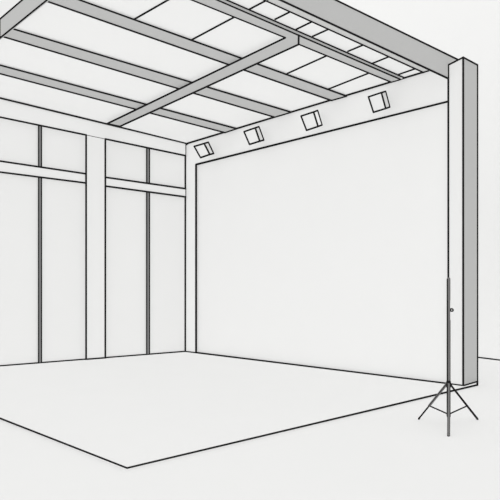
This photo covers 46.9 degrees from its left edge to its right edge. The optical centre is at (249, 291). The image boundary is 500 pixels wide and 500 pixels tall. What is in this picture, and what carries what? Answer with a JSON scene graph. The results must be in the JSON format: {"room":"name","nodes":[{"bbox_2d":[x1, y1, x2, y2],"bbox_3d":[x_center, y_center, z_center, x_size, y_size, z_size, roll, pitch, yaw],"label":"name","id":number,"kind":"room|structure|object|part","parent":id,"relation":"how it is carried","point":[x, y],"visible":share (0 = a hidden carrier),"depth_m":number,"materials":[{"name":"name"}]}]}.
{"room":"studio","nodes":[
{"label":"studio","id":0,"kind":"room"},
{"bbox_2d":[0,97,186,365],"bbox_3d":[-4.292,-1.320,13.372,6.670,5.906,0.285,0,0,-39],"label":"wall","id":1,"kind":"structure","parent":0,"point":[12,110],"depth_m":13.54,"materials":[{"name":"white paint"}]},
{"bbox_2d":[0,118,84,364],"bbox_3d":[-4.700,-1.080,12.977,2.147,5.382,0.117,0,0,-39],"label":"window","id":2,"kind":"structure","parent":1,"relation":"in","point":[42,169],"depth_m":13.01,"materials":[{"name":"white paint"}]},
{"bbox_3d":[-5.143,-0.491,12.656,0.990,4.183,0.050,0,0,-39],"label":"pane","id":3,"kind":"part","parent":2,"relation":"part of","materials":[{"name":"white paint"}]},
{"bbox_3d":[-5.143,-3.291,12.656,0.990,0.960,0.050,0,0,-39],"label":"pane","id":4,"kind":"part","parent":2,"relation":"part of","materials":[{"name":"white paint"}]},
{"bbox_3d":[-4.303,-0.491,13.347,1.057,4.182,0.050,0,0,-39],"label":"pane","id":5,"kind":"part","parent":2,"relation":"part of","materials":[{"name":"white paint"}]},
{"bbox_3d":[-4.303,-3.272,13.347,1.057,0.945,0.050,0,0,-39],"label":"pane","id":6,"kind":"part","parent":2,"relation":"part of","materials":[{"name":"white paint"}]},
{"bbox_2d":[106,140,185,356],"bbox_3d":[-2.627,-1.046,14.681,2.344,5.318,0.120,0,0,-39],"label":"window","id":7,"kind":"structure","parent":1,"relation":"in","point":[145,190],"depth_m":14.62,"materials":[{"name":"white paint"}]},
{"bbox_3d":[-3.083,-0.482,14.351,1.132,4.165,0.050,0,0,-39],"label":"pane","id":8,"kind":"part","parent":7,"relation":"part of","materials":[{"name":"white paint"}]},
{"bbox_3d":[-3.083,-3.238,14.351,1.132,0.934,0.050,0,0,-39],"label":"pane","id":9,"kind":"part","parent":7,"relation":"part of","materials":[{"name":"white paint"}]},
{"bbox_3d":[-2.164,-0.477,15.108,1.088,4.154,0.050,0,0,-39],"label":"pane","id":10,"kind":"part","parent":7,"relation":"part of","materials":[{"name":"white paint"}]},
{"bbox_3d":[-2.164,-3.220,15.108,1.088,0.910,0.050,0,0,-39],"label":"pane","id":11,"kind":"part","parent":7,"relation":"part of","materials":[{"name":"white paint"}]},
{"bbox_2d":[85,134,105,359],"bbox_3d":[-3.708,-1.051,13.793,0.539,5.342,0.177,0,0,-39],"label":"wall pillar","id":12,"kind":"structure","parent":0,"point":[95,148],"depth_m":13.75,"materials":[{"name":"white paint"}]},
{"bbox_2d":[0,0,418,142],"bbox_3d":[-1.428,-4.160,10.921,5.822,0.435,7.939,0,0,-44],"label":"ceiling","id":13,"kind":"structure","parent":0,"point":[190,19],"depth_m":10.33,"materials":[{"name":"white paint"}]},
{"bbox_2d":[0,0,48,39],"bbox_3d":[-3.757,-4.322,9.110,0.049,0.367,6.861,0,0,-44],"label":"beam","id":14,"kind":"structure","parent":13,"relation":"attached to","point":[23,9],"depth_m":8.92,"materials":[{"name":"grey paint"}]},
{"bbox_2d":[0,64,236,132],"bbox_3d":[-2.773,-4.068,12.284,5.900,0.314,0.487,0,0,-38],"label":"roof beam","id":15,"kind":"structure","parent":13,"relation":"attached to","point":[8,71],"depth_m":12.08,"materials":[{"name":"grey paint"}]},
{"bbox_2d":[3,28,291,117],"bbox_3d":[-1.611,-4.067,11.089,5.903,0.310,0.532,0,0,-36],"label":"roof beam","id":16,"kind":"structure","parent":13,"relation":"attached to","point":[16,35],"depth_m":10.68,"materials":[{"name":"grey paint"}]},
{"bbox_2d":[48,0,346,100],"bbox_3d":[-0.505,-4.065,9.955,5.888,0.308,0.407,0,0,-37],"label":"roof beam","id":17,"kind":"structure","parent":13,"relation":"attached to","point":[82,7],"depth_m":9.52,"materials":[{"name":"grey paint"}]},
{"bbox_2d":[107,37,299,126],"bbox_3d":[-1.295,-4.021,11.518,0.356,0.106,6.097,0,0,-41],"label":"cross beam","id":18,"kind":"structure","parent":13,"relation":"attached to","point":[282,45],"depth_m":10.88,"materials":[{"name":"grey paint"}]},
{"bbox_2d":[191,0,403,82],"bbox_3d":[0.473,-4.050,8.913,5.888,0.333,0.296,0,0,-37],"label":"roof beam","id":19,"kind":"structure","parent":13,"relation":"attached to","point":[227,7],"depth_m":9.10,"materials":[{"name":"grey paint"}]},
{"bbox_2d":[263,0,457,78],"bbox_3d":[0.961,-3.956,8.405,6.549,0.522,0.874,0,0,-41],"label":"beam","id":20,"kind":"structure","parent":13,"relation":"attached to","point":[335,16],"depth_m":8.75,"materials":[{"name":"grey paint"}]},
{"bbox_2d":[0,358,499,499],"bbox_3d":[0.000,1.720,29.000,80.000,0.200,82.000,0,0,0],"label":"floor","id":21,"kind":"structure","parent":0,"point":[389,453],"depth_m":5.36,"materials":[{"name":"white paint"}]},
{"bbox_2d":[0,352,480,469],"bbox_3d":[-1.376,1.600,10.736,7.397,0.036,8.631,0,0,-45],"label":"platform","id":22,"kind":"object","parent":21,"relation":"on","point":[130,412],"visible":0.98,"depth_m":8.51,"materials":[{"name":"white paint"}]},
{"bbox_2d":[195,101,447,383],"bbox_3d":[1.058,-0.863,12.616,0.199,4.999,7.072,0,0,-44],"label":"backdrop panel","id":23,"kind":"object","parent":22,"relation":"on","point":[327,250],"visible":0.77,"depth_m":11.92,"materials":[{"name":"white paint"}]},
{"bbox_2d":[447,56,477,385],"bbox_3d":[3.789,-1.218,10.096,0.436,5.680,0.657,0,0,45],"label":"column","id":24,"kind":"structure","parent":22,"relation":"on","point":[462,83],"depth_m":9.96,"materials":[{"name":"white paint"}]},
{"bbox_2d":[418,277,477,436],"bbox_3d":[2.514,0.721,6.900,0.765,1.810,0.876,0,0,0],"label":"stand","id":25,"kind":"object","parent":21,"relation":"on","point":[448,385],"visible":1,"depth_m":7.02,"materials":[{"name":"grey metal"}]},
{"bbox_3d":[2.277,1.362,7.187,0.034,0.512,0.406,0,0,-44],"label":"leg","id":26,"kind":"part","parent":25,"relation":"part of","materials":[{"name":"grey metal"}]},
{"bbox_3d":[2.662,1.366,7.184,0.540,0.511,0.028,0,0,-31],"label":"leg","id":27,"kind":"part","parent":25,"relation":"part of","materials":[{"name":"grey metal"}]},
{"bbox_2d":[185,70,446,166],"bbox_3d":[0.911,-3.646,12.792,0.255,0.669,7.481,0,0,-44],"label":"beam","id":28,"kind":"structure","parent":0,"point":[420,89],"depth_m":11.77,"materials":[{"name":"white paint"}]},
{"bbox_2d":[184,145,194,352],"bbox_3d":[-1.505,-1.169,15.328,0.238,5.593,0.518,0,0,-44],"label":"trim","id":29,"kind":"structure","parent":28,"relation":"attached to","point":[189,172],"depth_m":15.32,"materials":[{"name":"white paint"}]},
{"bbox_2d":[193,141,213,157],"bbox_3d":[-1.093,-3.561,14.526,0.375,0.441,0.689,0,0,-44],"label":"spotlight","id":30,"kind":"object","parent":28,"relation":"attached to","point":[204,149],"visible":1,"depth_m":14.38,"materials":[{"name":"metal"}]},
{"bbox_2d":[243,126,263,144],"bbox_3d":[0.150,-3.571,13.229,0.373,0.452,0.585,0,0,-44],"label":"spotlight","id":31,"kind":"object","parent":28,"relation":"attached to","point":[254,135],"visible":1,"depth_m":13.09,"materials":[{"name":"metal"}]},
{"bbox_2d":[300,110,322,130],"bbox_3d":[1.336,-3.548,11.992,0.372,0.449,0.512,0,0,-44],"label":"spotlight","id":32,"kind":"object","parent":28,"relation":"attached to","point":[311,120],"visible":1,"depth_m":11.85,"materials":[{"name":"white paint"}]},
{"bbox_2d":[368,90,389,112],"bbox_3d":[2.470,-3.543,10.808,0.370,0.426,0.413,0,0,-44],"label":"spotlight","id":33,"kind":"object","parent":28,"relation":"attached to","point":[379,101],"visible":1,"depth_m":10.68,"materials":[{"name":"metal"}]},
{"bbox_2d":[339,0,499,360],"bbox_3d":[5.359,-4.853,14.862,0.253,13.053,20.720,0,0,-28],"label":"wall","id":34,"kind":"structure","parent":0,"point":[470,29],"depth_m":14.04,"materials":[{"name":"white paint"}]}
]}

